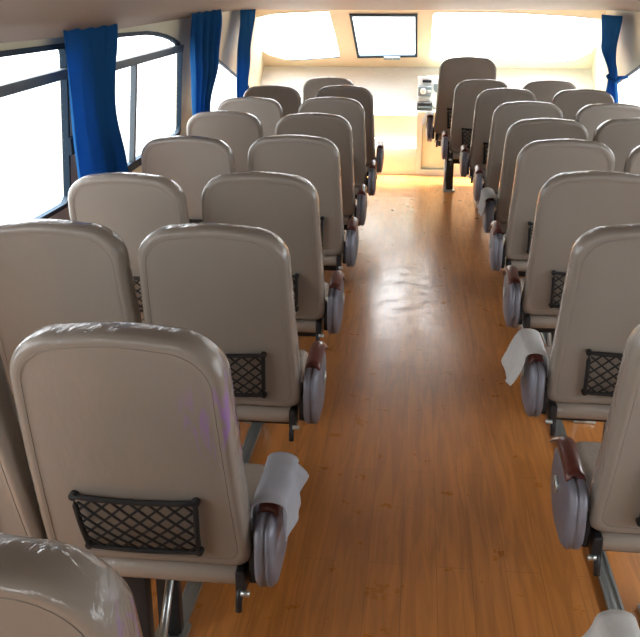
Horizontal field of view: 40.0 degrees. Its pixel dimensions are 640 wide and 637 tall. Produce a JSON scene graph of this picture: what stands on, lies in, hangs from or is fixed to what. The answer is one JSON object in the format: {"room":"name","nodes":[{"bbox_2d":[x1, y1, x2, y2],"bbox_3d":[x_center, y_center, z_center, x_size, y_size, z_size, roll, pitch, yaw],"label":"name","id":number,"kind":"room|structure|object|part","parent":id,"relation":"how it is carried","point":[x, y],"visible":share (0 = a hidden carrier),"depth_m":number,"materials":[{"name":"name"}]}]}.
{"room":"ship interior","nodes":[
{"label":"ship interior","id":0,"kind":"room"},
{"bbox_2d":[0,10,272,393],"bbox_3d":[-1.195,-0.598,4.069,0.278,1.619,10.950,2,20,6],"label":"wall","id":1,"kind":"structure","parent":0,"point":[180,29],"depth_m":6.02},
{"bbox_2d":[0,43,74,218],"bbox_3d":[-1.230,-0.597,3.242,0.141,0.739,1.695,2,20,6],"label":"window","id":2,"kind":"structure","parent":1,"relation":"in","point":[8,88],"depth_m":3.79,"materials":[{"name":"glass"}]},
{"bbox_2d":[116,31,183,171],"bbox_3d":[-1.009,-1.274,5.135,0.148,0.787,1.640,2,20,6],"label":"window","id":3,"kind":"structure","parent":1,"relation":"in","point":[134,162],"depth_m":4.99,"materials":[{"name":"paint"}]},
{"bbox_2d":[219,60,248,88],"bbox_3d":[-0.775,-1.943,7.326,0.134,0.695,2.000,2,20,6],"label":"window","id":4,"kind":"structure","parent":1,"relation":"in","point":[221,63],"depth_m":7.24,"materials":[{"name":"paint"}]},
{"bbox_2d":[375,146,415,174],"bbox_3d":[0.048,-1.616,8.877,1.828,0.265,0.200,2,20,6],"label":"trim","id":5,"kind":"structure","parent":1,"relation":"attached to","point":[397,160],"depth_m":8.70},
{"bbox_2d":[374,115,416,137],"bbox_3d":[0.054,-1.939,8.823,1.828,0.221,0.082,2,20,6],"label":"trim","id":6,"kind":"structure","parent":1,"relation":"attached to","point":[385,126],"depth_m":8.71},
{"bbox_2d":[375,138,416,146],"bbox_3d":[0.053,-1.793,8.861,1.828,0.080,0.150,2,20,6],"label":"trim","id":7,"kind":"structure","parent":1,"relation":"attached to","point":[388,142],"depth_m":8.71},
{"bbox_2d":[0,0,639,42],"bbox_3d":[0.417,-1.269,3.183,3.080,0.513,10.100,2,20,6],"label":"ceiling","id":8,"kind":"structure","parent":0,"point":[20,20],"depth_m":4.60,"materials":[{"name":"beige plastic"}]},
{"bbox_2d":[63,24,127,178],"bbox_3d":[-0.995,-0.874,4.037,0.056,0.921,0.740,2,20,6],"label":"curtain","id":9,"kind":"object","parent":8,"relation":"hanging from","point":[91,53],"visible":0.56,"depth_m":3.90,"materials":[{"name":"blue fabric"}]},
{"bbox_2d":[190,10,221,114],"bbox_3d":[-0.760,-1.659,5.972,0.054,0.821,0.920,2,20,6],"label":"curtain","id":10,"kind":"object","parent":8,"relation":"hanging from","point":[206,27],"visible":0.78,"depth_m":5.81,"materials":[{"name":"blue fabric"}]},
{"bbox_2d":[236,9,255,96],"bbox_3d":[-0.601,-2.143,7.329,0.055,0.810,0.821,2,20,6],"label":"curtain","id":11,"kind":"object","parent":8,"relation":"hanging from","point":[247,17],"visible":0.82,"depth_m":7.14,"materials":[{"name":"blue fabric"}]},
{"bbox_2d":[601,14,627,102],"bbox_3d":[2.343,-1.994,7.049,0.151,0.821,1.041,2,20,6],"label":"curtain","id":12,"kind":"object","parent":8,"relation":"hanging from","point":[610,24],"visible":0.77,"depth_m":6.93,"materials":[{"name":"blue fabric"}]},
{"bbox_2d":[13,174,639,636],"bbox_3d":[0.474,0.249,4.180,3.800,0.050,10.950,2,20,6],"label":"floor","id":13,"kind":"structure","parent":0,"point":[425,510],"depth_m":3.22,"materials":[{"name":"brown wood"}]},
{"bbox_2d":[0,355,46,538],"bbox_3d":[-0.825,0.416,2.096,0.462,1.053,0.562,2,20,6],"label":"passenger seat","id":14,"kind":"object","parent":13,"relation":"on","point":[20,514],"visible":0.24,"depth_m":1.84,"materials":[{"name":"leather"}]},
{"bbox_2d":[0,219,141,391],"bbox_3d":[-0.736,0.142,2.854,0.462,1.053,0.562,2,20,6],"label":"passenger seat","id":15,"kind":"object","parent":13,"relation":"on","point":[53,271],"visible":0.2,"depth_m":2.50,"materials":[{"name":"leather"}]},
{"bbox_2d":[0,533,142,636],"bbox_3d":[-0.380,0.672,1.388,0.524,1.053,0.562,2,20,6],"label":"passenger seat","id":16,"kind":"object","parent":13,"relation":"on","point":[49,588],"visible":1,"depth_m":0.98,"materials":[{"name":"leather"}]},
{"bbox_2d":[68,172,189,322],"bbox_3d":[-0.672,-0.102,3.528,0.462,1.053,0.562,2,20,6],"label":"passenger seat","id":17,"kind":"object","parent":13,"relation":"on","point":[132,205],"visible":0.26,"depth_m":3.15,"materials":[{"name":"leather"}]},
{"bbox_2d":[9,321,287,636],"bbox_3d":[-0.332,0.431,2.055,0.524,1.053,0.562,2,20,6],"label":"passenger seat","id":18,"kind":"object","parent":13,"relation":"on","point":[130,430],"visible":0.83,"depth_m":1.77,"materials":[{"name":"leather"}]},
{"bbox_3d":[-0.380,0.269,1.829,0.462,0.594,0.238,2,20,6],"label":"backrest","id":19,"kind":"part","parent":18,"relation":"part of","materials":[{"name":"plastic"}]},
{"bbox_3d":[-0.430,0.749,2.107,0.060,0.402,0.036,2,20,6],"label":"leg","id":20,"kind":"part","parent":18,"relation":"part of","materials":[{"name":"metal"}]},
{"bbox_3d":[-0.403,0.668,2.332,0.060,0.402,0.036,2,20,6],"label":"leg","id":21,"kind":"part","parent":18,"relation":"part of","materials":[{"name":"metal"}]},
{"bbox_3d":[-0.418,0.904,2.274,0.090,0.014,0.350,2,20,6],"label":"foot plate","id":22,"kind":"part","parent":18,"relation":"part of","materials":[{"name":"metal"}]},
{"bbox_2d":[97,463,264,583],"bbox_3d":[-0.355,0.477,2.150,0.424,0.098,0.420,2,20,6],"label":"seat cushion","id":23,"kind":"object","parent":18,"relation":"on","point":[223,567],"depth_m":1.95,"materials":[{"name":"leather"}]},
{"bbox_3d":[-0.103,0.485,2.017,0.048,0.195,0.280,2,20,6],"label":"armrest","id":24,"kind":"part","parent":18,"relation":"part of","materials":[{"name":"grey plastic"}]},
{"bbox_2d":[250,452,308,540],"bbox_3d":[-0.090,0.392,2.002,0.100,0.094,0.263,2,20,6],"label":"cloth","id":25,"kind":"object","parent":18,"relation":"attached to","point":[282,480],"visible":1,"depth_m":1.97,"materials":[{"name":"white fabric"}]},
{"bbox_2d":[141,135,235,222],"bbox_3d":[-0.583,-0.411,4.385,0.462,1.053,0.562,2,20,6],"label":"passenger seat","id":26,"kind":"object","parent":13,"relation":"on","point":[191,162],"visible":0.23,"depth_m":4.00,"materials":[{"name":"leather"}]},
{"bbox_2d":[167,422,263,636],"bbox_3d":[-0.172,0.175,4.282,0.044,0.020,7.650,2,20,6],"label":"trim","id":27,"kind":"structure","parent":13,"relation":"on","point":[190,594],"depth_m":2.58,"materials":[{"name":"metal"}]},
{"bbox_2d":[187,111,262,171],"bbox_3d":[-0.511,-0.738,5.290,0.462,1.053,0.562,2,20,6],"label":"passenger seat","id":28,"kind":"object","parent":13,"relation":"on","point":[239,131],"visible":0.14,"depth_m":4.90,"materials":[{"name":"leather"}]},
{"bbox_2d":[138,223,328,441],"bbox_3d":[-0.240,0.159,2.807,0.524,1.053,0.562,2,20,6],"label":"passenger seat","id":29,"kind":"object","parent":13,"relation":"on","point":[231,285],"visible":0.56,"depth_m":2.49,"materials":[{"name":"leather"}]},
{"bbox_3d":[-0.260,0.264,2.955,0.380,0.055,0.260,2,20,6],"label":"seat frame","id":30,"kind":"part","parent":29,"relation":"part of","materials":[{"name":"metal"}]},
{"bbox_2d":[236,349,307,422],"bbox_3d":[-0.264,0.205,2.902,0.424,0.098,0.420,2,20,6],"label":"seat cushion","id":31,"kind":"object","parent":29,"relation":"on","point":[276,407],"depth_m":2.70,"materials":[{"name":"leather"}]},
{"bbox_3d":[-0.012,0.213,2.769,0.048,0.195,0.280,2,20,6],"label":"armrest","id":32,"kind":"part","parent":29,"relation":"part of","materials":[{"name":"grey plastic"}]},
{"bbox_2d":[217,97,283,136],"bbox_3d":[-0.423,-0.995,6.000,0.462,1.053,0.562,2,20,6],"label":"passenger seat","id":33,"kind":"object","parent":13,"relation":"on","point":[268,111],"visible":0.14,"depth_m":5.60,"materials":[{"name":"leather"}]},
{"bbox_2d":[243,85,301,115],"bbox_3d":[-0.325,-1.282,6.794,0.462,1.053,0.562,2,20,6],"label":"passenger seat","id":34,"kind":"object","parent":13,"relation":"on","point":[289,98],"visible":0.19,"depth_m":6.39,"materials":[{"name":"leather"}]},
{"bbox_2d":[201,171,345,423],"bbox_3d":[-0.163,-0.106,3.542,0.524,1.053,0.562,2,20,6],"label":"passenger seat","id":35,"kind":"object","parent":13,"relation":"on","point":[285,205],"visible":0.42,"depth_m":3.19,"materials":[{"name":"leather"}]},
{"bbox_3d":[-0.211,-0.269,3.315,0.462,0.594,0.238,2,20,6],"label":"backrest","id":36,"kind":"part","parent":35,"relation":"part of","materials":[{"name":"plastic"}]},
{"bbox_3d":[-0.182,-0.002,3.690,0.380,0.055,0.260,2,20,6],"label":"seat frame","id":37,"kind":"part","parent":35,"relation":"part of","materials":[{"name":"metal"}]},
{"bbox_2d":[296,282,328,332],"bbox_3d":[-0.186,-0.061,3.637,0.424,0.098,0.420,2,20,6],"label":"seat cushion","id":38,"kind":"object","parent":35,"relation":"on","point":[308,319],"depth_m":3.42,"materials":[{"name":"leather"}]},
{"bbox_3d":[0.066,-0.052,3.503,0.048,0.195,0.280,2,20,6],"label":"armrest","id":39,"kind":"part","parent":35,"relation":"part of","materials":[{"name":"grey plastic"}]},
{"bbox_2d":[248,134,359,270],"bbox_3d":[-0.066,-0.421,4.412,0.524,1.053,0.562,2,20,6],"label":"passenger seat","id":40,"kind":"object","parent":13,"relation":"on","point":[316,159],"visible":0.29,"depth_m":4.06,"materials":[{"name":"leather"}]},
{"bbox_3d":[-0.086,-0.316,4.560,0.380,0.055,0.260,2,20,6],"label":"seat frame","id":41,"kind":"part","parent":40,"relation":"part of","materials":[{"name":"metal"}]},
{"bbox_2d":[323,230,345,265],"bbox_3d":[-0.089,-0.375,4.507,0.424,0.098,0.420,2,20,6],"label":"seat cushion","id":42,"kind":"object","parent":40,"relation":"on","point":[332,253],"depth_m":4.28,"materials":[{"name":"leather"}]},
{"bbox_3d":[0.163,-0.367,4.373,0.048,0.195,0.280,2,20,6],"label":"armrest","id":43,"kind":"part","parent":40,"relation":"part of","materials":[{"name":"grey plastic"}]},
{"bbox_2d":[275,113,367,229],"bbox_3d":[0.019,-0.705,5.198,0.524,1.053,0.562,2,20,6],"label":"passenger seat","id":44,"kind":"object","parent":13,"relation":"on","point":[335,128],"visible":0.36,"depth_m":4.82,"materials":[{"name":"leather"}]},
{"bbox_2d":[343,198,355,224],"bbox_3d":[-0.004,-0.659,5.293,0.424,0.098,0.420,2,20,6],"label":"seat cushion","id":45,"kind":"object","parent":44,"relation":"on","point":[348,211],"depth_m":5.06,"materials":[{"name":"leather"}]},
{"bbox_3d":[0.248,-0.651,5.159,0.048,0.195,0.280,2,20,6],"label":"armrest","id":46,"kind":"part","parent":44,"relation":"part of","materials":[{"name":"grey plastic"}]},
{"bbox_2d":[303,77,354,101],"bbox_3d":[0.098,-1.522,7.460,0.462,1.053,0.562,2,20,6],"label":"passenger seat","id":47,"kind":"object","parent":13,"relation":"on","point":[312,86],"visible":0.14,"depth_m":7.05,"materials":[{"name":"leather"}]},
{"bbox_2d":[298,97,376,199],"bbox_3d":[0.128,-0.991,5.991,0.524,1.053,0.562,2,20,6],"label":"passenger seat","id":48,"kind":"object","parent":13,"relation":"on","point":[352,110],"visible":0.3,"depth_m":5.62,"materials":[{"name":"leather"}]},
{"bbox_3d":[0.356,-0.937,5.952,0.048,0.195,0.280,2,20,6],"label":"armrest","id":49,"kind":"part","parent":48,"relation":"part of","materials":[{"name":"grey plastic"}]},
{"bbox_2d":[315,85,383,175],"bbox_3d":[0.233,-1.278,6.784,0.524,1.053,0.562,2,20,6],"label":"passenger seat","id":50,"kind":"object","parent":13,"relation":"on","point":[363,95],"visible":0.3,"depth_m":6.41,"materials":[{"name":"leather"}]},
{"bbox_3d":[0.462,-1.224,6.746,0.048,0.195,0.280,2,20,6],"label":"armrest","id":51,"kind":"part","parent":50,"relation":"part of","materials":[{"name":"grey plastic"}]},
{"bbox_2d":[415,109,469,175],"bbox_3d":[1.920,-1.710,8.616,1.944,0.620,0.215,2,20,6],"label":"console","id":52,"kind":"object","parent":13,"relation":"on","point":[418,170],"visible":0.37,"depth_m":8.67},
{"bbox_2d":[417,101,431,110],"bbox_3d":[1.023,-2.077,8.603,0.148,0.077,0.119,2,20,6],"label":"switch box","id":53,"kind":"object","parent":52,"relation":"on","point":[421,106],"visible":1,"depth_m":8.55,"materials":[{"name":"grey metal"}]},
{"bbox_2d":[417,75,437,108],"bbox_3d":[1.093,-2.228,8.681,0.260,0.310,0.225,2,20,6],"label":"housing","id":54,"kind":"object","parent":52,"relation":"on","point":[432,98],"visible":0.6,"depth_m":8.60,"materials":[{"name":"white plastic"}]},
{"bbox_2d":[418,86,431,95],"bbox_3d":[1.021,-2.218,8.577,0.130,0.088,0.078,2,20,6],"label":"radio","id":55,"kind":"object","parent":54,"relation":"attached to","point":[422,90],"visible":1,"depth_m":8.55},
{"bbox_2d":[421,115,443,168],"bbox_3d":[1.133,-1.737,8.662,0.250,0.520,0.024,2,20,6],"label":"door","id":56,"kind":"structure","parent":52,"relation":"attached to","point":[431,154],"depth_m":8.70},
{"bbox_2d":[426,56,496,191],"bbox_3d":[1.248,-1.743,7.877,0.597,1.185,0.562,2,20,6],"label":"passenger seat","id":57,"kind":"object","parent":13,"relation":"on","point":[454,70],"visible":0.4,"depth_m":7.56,"materials":[{"name":"leather"}]},
{"bbox_2d":[422,111,433,124],"bbox_3d":[0.966,-1.796,7.867,0.104,0.104,0.287,2,20,6],"label":"wrap","id":58,"kind":"object","parent":57,"relation":"attached to","point":[427,112],"visible":0.99,"depth_m":7.80,"materials":[{"name":"white fabric"}]},
{"bbox_3d":[0.980,-1.703,7.892,0.055,0.219,0.280,2,20,6],"label":"armrest","id":59,"kind":"part","parent":57,"relation":"part of","materials":[{"name":"grey plastic"}]},
{"bbox_2d":[435,133,449,140],"bbox_3d":[1.290,-1.686,7.969,0.483,0.110,0.420,2,20,6],"label":"seat cushion","id":60,"kind":"object","parent":57,"relation":"on","point":[438,136],"depth_m":7.80,"materials":[{"name":"leather"}]},
{"bbox_3d":[1.185,-1.208,8.116,0.103,0.016,0.350,2,20,6],"label":"foot plate","id":61,"kind":"part","parent":57,"relation":"part of","materials":[{"name":"metal"}]},
{"bbox_3d":[1.173,-1.386,7.941,0.068,0.452,0.036,2,20,6],"label":"leg","id":62,"kind":"part","parent":57,"relation":"part of","materials":[{"name":"metal"}]},
{"bbox_3d":[1.265,-1.930,7.634,0.527,0.668,0.238,2,20,6],"label":"backrest","id":63,"kind":"part","parent":57,"relation":"part of","materials":[{"name":"plastic"}]},
{"bbox_2d":[441,79,507,208],"bbox_3d":[1.266,-1.460,7.287,0.524,1.053,0.562,2,20,6],"label":"passenger seat","id":64,"kind":"object","parent":13,"relation":"on","point":[466,92],"visible":0.44,"depth_m":7.01,"materials":[{"name":"leather"}]},
{"bbox_3d":[1.031,-1.423,7.297,0.048,0.195,0.280,2,20,6],"label":"armrest","id":65,"kind":"part","parent":64,"relation":"part of","materials":[{"name":"grey plastic"}]},
{"bbox_3d":[1.308,-1.353,7.429,0.380,0.055,0.260,2,20,6],"label":"seat frame","id":66,"kind":"part","parent":64,"relation":"part of","materials":[{"name":"metal"}]},
{"bbox_2d":[453,152,468,158],"bbox_3d":[1.304,-1.412,7.376,0.424,0.098,0.420,2,20,6],"label":"seat cushion","id":67,"kind":"object","parent":64,"relation":"on","point":[456,155],"depth_m":7.21,"materials":[{"name":"leather"}]},
{"bbox_3d":[1.279,-1.620,7.055,0.462,0.594,0.238,2,20,6],"label":"backrest","id":68,"kind":"part","parent":64,"relation":"part of","materials":[{"name":"plastic"}]},
{"bbox_2d":[459,88,536,182],"bbox_3d":[1.307,-1.202,6.573,0.524,1.053,0.562,2,20,6],"label":"passenger seat","id":69,"kind":"object","parent":13,"relation":"on","point":[487,101],"visible":0.45,"depth_m":6.27,"materials":[{"name":"leather"}]},
{"bbox_3d":[1.072,-1.165,6.583,0.048,0.195,0.280,2,20,6],"label":"armrest","id":70,"kind":"part","parent":69,"relation":"part of","materials":[{"name":"grey plastic"}]},
{"bbox_2d":[473,101,562,201],"bbox_3d":[1.269,-0.911,5.768,0.524,1.053,0.562,2,20,6],"label":"passenger seat","id":71,"kind":"object","parent":13,"relation":"on","point":[506,114],"visible":0.4,"depth_m":5.43,"materials":[{"name":"leather"}]},
{"bbox_3d":[1.034,-0.874,5.778,0.048,0.195,0.280,2,20,6],"label":"armrest","id":72,"kind":"part","parent":71,"relation":"part of","materials":[{"name":"grey plastic"}]},
{"bbox_2d":[483,118,588,233],"bbox_3d":[1.188,-0.630,4.991,0.524,1.053,0.562,2,20,6],"label":"passenger seat","id":73,"kind":"object","parent":13,"relation":"on","point":[520,133],"visible":0.26,"depth_m":4.62,"materials":[{"name":"leather"}]},
{"bbox_2d":[477,187,496,217],"bbox_3d":[0.939,-0.654,4.948,0.096,0.123,0.273,2,20,6],"label":"wrap","id":74,"kind":"object","parent":73,"relation":"attached to","point":[486,192],"visible":0.92,"depth_m":4.91,"materials":[{"name":"white fabric"}]},
{"bbox_3d":[0.954,-0.594,5.001,0.048,0.195,0.280,2,20,6],"label":"armrest","id":75,"kind":"part","parent":73,"relation":"part of","materials":[{"name":"grey plastic"}]},
{"bbox_2d":[494,209,506,232],"bbox_3d":[1.227,-0.582,5.080,0.424,0.098,0.420,2,20,6],"label":"seat cushion","id":76,"kind":"object","parent":73,"relation":"on","point":[501,217],"depth_m":4.89,"materials":[{"name":"leather"}]},
{"bbox_2d":[522,80,575,102],"bbox_3d":[1.804,-1.427,7.196,0.462,1.053,0.562,2,20,6],"label":"passenger seat","id":77,"kind":"object","parent":13,"relation":"on","point":[543,90],"visible":0.11,"depth_m":6.79,"materials":[{"name":"leather"}]},
{"bbox_2d":[489,139,614,345],"bbox_3d":[1.092,-0.379,4.296,0.524,1.053,0.562,2,20,6],"label":"passenger seat","id":78,"kind":"object","parent":13,"relation":"on","point":[537,161],"visible":0.4,"depth_m":3.96,"materials":[{"name":"leather"}]},
{"bbox_3d":[0.857,-0.342,4.306,0.048,0.195,0.280,2,20,6],"label":"armrest","id":79,"kind":"part","parent":78,"relation":"part of","materials":[{"name":"grey plastic"}]},
{"bbox_2d":[503,233,527,271],"bbox_3d":[1.130,-0.331,4.385,0.424,0.098,0.420,2,20,6],"label":"seat cushion","id":80,"kind":"object","parent":78,"relation":"on","point":[518,258],"depth_m":4.20,"materials":[{"name":"leather"}]},
{"bbox_3d":[1.134,-0.272,4.438,0.380,0.055,0.260,2,20,6],"label":"seat frame","id":81,"kind":"part","parent":78,"relation":"part of","materials":[{"name":"metal"}]},
{"bbox_3d":[1.186,0.101,4.497,0.090,0.014,0.350,2,20,6],"label":"foot plate","id":82,"kind":"part","parent":78,"relation":"part of","materials":[{"name":"metal"}]},
{"bbox_3d":[1.105,-0.539,4.064,0.462,0.594,0.238,2,20,6],"label":"backrest","id":83,"kind":"part","parent":78,"relation":"part of","materials":[{"name":"plastic"}]},
{"bbox_2d":[504,267,624,610],"bbox_3d":[1.031,0.220,4.157,0.044,0.020,7.650,2,20,6],"label":"trim","id":84,"kind":"structure","parent":13,"relation":"on","point":[608,586],"depth_m":2.60,"materials":[{"name":"metal"}]},
{"bbox_2d":[502,170,639,423],"bbox_3d":[1.008,-0.114,3.562,0.524,1.053,0.562,2,20,6],"label":"passenger seat","id":85,"kind":"object","parent":13,"relation":"on","point":[570,205],"visible":0.46,"depth_m":3.24,"materials":[{"name":"leather"}]},
{"bbox_3d":[0.773,-0.077,3.572,0.048,0.195,0.280,2,20,6],"label":"armrest","id":86,"kind":"part","parent":85,"relation":"part of","materials":[{"name":"grey plastic"}]},
{"bbox_2d":[520,278,557,328],"bbox_3d":[1.046,-0.066,3.651,0.424,0.098,0.420,2,20,6],"label":"seat cushion","id":87,"kind":"object","parent":85,"relation":"on","point":[533,315],"depth_m":3.47,"materials":[{"name":"leather"}]},
{"bbox_3d":[1.050,-0.007,3.704,0.380,0.055,0.260,2,20,6],"label":"seat frame","id":88,"kind":"part","parent":85,"relation":"part of","materials":[{"name":"metal"}]},
{"bbox_3d":[1.021,-0.274,3.330,0.462,0.594,0.238,2,20,6],"label":"backrest","id":89,"kind":"part","parent":85,"relation":"part of","materials":[{"name":"plastic"}]},
{"bbox_3d":[1.102,0.366,3.763,0.090,0.014,0.350,2,20,6],"label":"foot plate","id":90,"kind":"part","parent":85,"relation":"part of","materials":[{"name":"metal"}]},
{"bbox_2d":[520,223,639,437],"bbox_3d":[0.909,0.159,2.806,0.524,1.053,0.562,2,20,6],"label":"passenger seat","id":91,"kind":"object","parent":13,"relation":"on","point":[599,308],"visible":0.64,"depth_m":2.55,"materials":[{"name":"leather"}]},
{"bbox_2d":[501,328,548,385],"bbox_3d":[0.651,0.129,2.806,0.124,0.139,0.226,2,20,6],"label":"cloth","id":92,"kind":"object","parent":91,"relation":"attached to","point":[527,341],"visible":0.96,"depth_m":2.77,"materials":[{"name":"white fabric"}]},
{"bbox_3d":[0.674,0.196,2.816,0.048,0.195,0.280,2,20,6],"label":"armrest","id":93,"kind":"part","parent":91,"relation":"part of","materials":[{"name":"grey plastic"}]},
{"bbox_2d":[544,346,610,419],"bbox_3d":[0.948,0.207,2.895,0.424,0.098,0.420,2,20,6],"label":"seat cushion","id":94,"kind":"object","parent":91,"relation":"on","point":[559,403],"depth_m":2.71,"materials":[{"name":"leather"}]},
{"bbox_3d":[0.951,0.267,2.948,0.380,0.055,0.260,2,20,6],"label":"seat frame","id":95,"kind":"part","parent":91,"relation":"part of","materials":[{"name":"metal"}]},
{"bbox_3d":[0.922,-0.001,2.574,0.462,0.594,0.238,2,20,6],"label":"backrest","id":96,"kind":"part","parent":91,"relation":"part of","materials":[{"name":"plastic"}]},
{"bbox_2d":[551,89,613,119],"bbox_3d":[1.857,-1.176,6.502,0.462,1.053,0.562,2,20,6],"label":"passenger seat","id":97,"kind":"object","parent":13,"relation":"on","point":[571,101],"visible":0.13,"depth_m":6.10,"materials":[{"name":"leather"}]},
{"bbox_2d":[549,323,639,612],"bbox_3d":[0.837,0.399,2.142,0.524,1.053,0.562,2,20,6],"label":"passenger seat","id":98,"kind":"object","parent":13,"relation":"on","point":[595,486],"visible":1,"depth_m":2.01,"materials":[{"name":"leather"}]},
{"bbox_3d":[0.602,0.436,2.152,0.048,0.195,0.280,2,20,6],"label":"armrest","id":99,"kind":"part","parent":98,"relation":"part of","materials":[{"name":"grey plastic"}]},
{"bbox_2d":[576,441,639,552],"bbox_3d":[0.875,0.448,2.231,0.424,0.098,0.420,2,20,6],"label":"seat cushion","id":100,"kind":"object","parent":98,"relation":"on","point":[615,535],"depth_m":2.06,"materials":[{"name":"leather"}]},
{"bbox_3d":[0.850,0.239,1.909,0.462,0.594,0.238,2,20,6],"label":"backrest","id":101,"kind":"part","parent":98,"relation":"part of","materials":[{"name":"leather"}]},
{"bbox_2d":[574,103,639,140],"bbox_3d":[1.782,-0.873,5.663,0.462,1.053,0.562,2,20,6],"label":"passenger seat","id":102,"kind":"object","parent":13,"relation":"on","point":[591,116],"visible":0.1,"depth_m":5.26,"materials":[{"name":"leather"}]},
{"bbox_2d":[592,118,639,171],"bbox_3d":[1.687,-0.630,4.992,0.462,1.053,0.562,2,20,6],"label":"passenger seat","id":103,"kind":"object","parent":13,"relation":"on","point":[622,135],"visible":0.12,"depth_m":4.61,"materials":[{"name":"leather"}]},
{"bbox_2d":[623,145,639,173],"bbox_3d":[1.593,-0.355,4.230,0.462,1.053,0.562,2,20,6],"label":"passenger seat","id":104,"kind":"object","parent":13,"relation":"on","point":[632,163],"visible":0.08,"depth_m":3.86,"materials":[{"name":"leather"}]},
{"bbox_3d":[0.737,0.669,1.395,0.524,1.053,0.562,2,20,6],"label":"passenger seat","id":105,"kind":"object","parent":13,"relation":"on","visible":0},
{"bbox_2d":[582,609,639,636],"bbox_3d":[0.474,0.636,1.451,0.144,0.172,0.305,2,20,6],"label":"cloth","id":106,"kind":"object","parent":105,"relation":"attached to","point":[612,622],"visible":1,"depth_m":1.52,"materials":[{"name":"white fabric"}]},
{"bbox_2d":[256,10,605,68],"bbox_3d":[1.004,-2.649,8.258,3.800,0.630,1.025,2,20,6],"label":"wall","id":107,"kind":"structure","parent":0,"point":[341,21],"depth_m":8.49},
{"bbox_2d":[257,11,339,59],"bbox_3d":[-0.235,-2.685,8.373,0.810,0.485,0.779,2,20,6],"label":"window","id":108,"kind":"structure","parent":107,"relation":"in","point":[264,51],"depth_m":8.71,"materials":[{"name":"clear glass"}]},
{"bbox_2d":[349,14,416,59],"bbox_3d":[0.610,-2.646,8.279,0.621,0.439,0.699,2,20,6],"label":"window","id":109,"kind":"structure","parent":107,"relation":"in","point":[385,56],"depth_m":8.32,"materials":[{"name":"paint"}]},
{"bbox_3d":[0.701,-2.536,8.577,0.160,0.030,0.070,2,20,6],"label":"handle","id":110,"kind":"part","parent":109,"relation":"part of","materials":[{"name":"white plastic"}]},
{"bbox_2d":[260,66,619,114],"bbox_3d":[1.039,-2.244,8.791,3.770,0.505,0.420,2,20,6],"label":"dashboard","id":111,"kind":"object","parent":107,"relation":"attached to","point":[394,90],"visible":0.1,"depth_m":8.78},
{"bbox_2d":[430,12,598,62],"bbox_3d":[1.822,-2.606,8.175,1.575,0.490,0.792,2,20,6],"label":"window","id":112,"kind":"structure","parent":107,"relation":"in","point":[594,47],"depth_m":8.51,"materials":[{"name":"clear glass"}]},
{"bbox_2d":[586,10,639,90],"bbox_3d":[2.122,-0.474,3.725,0.278,1.619,10.950,2,20,6],"label":"wall","id":113,"kind":"structure","parent":0,"point":[628,46],"depth_m":7.23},
{"bbox_2d":[618,65,639,83],"bbox_3d":[2.478,-1.821,6.989,0.134,0.695,2.000,2,20,6],"label":"window","id":114,"kind":"structure","parent":113,"relation":"in","point":[638,67],"depth_m":6.91,"materials":[{"name":"paint"}]}
]}

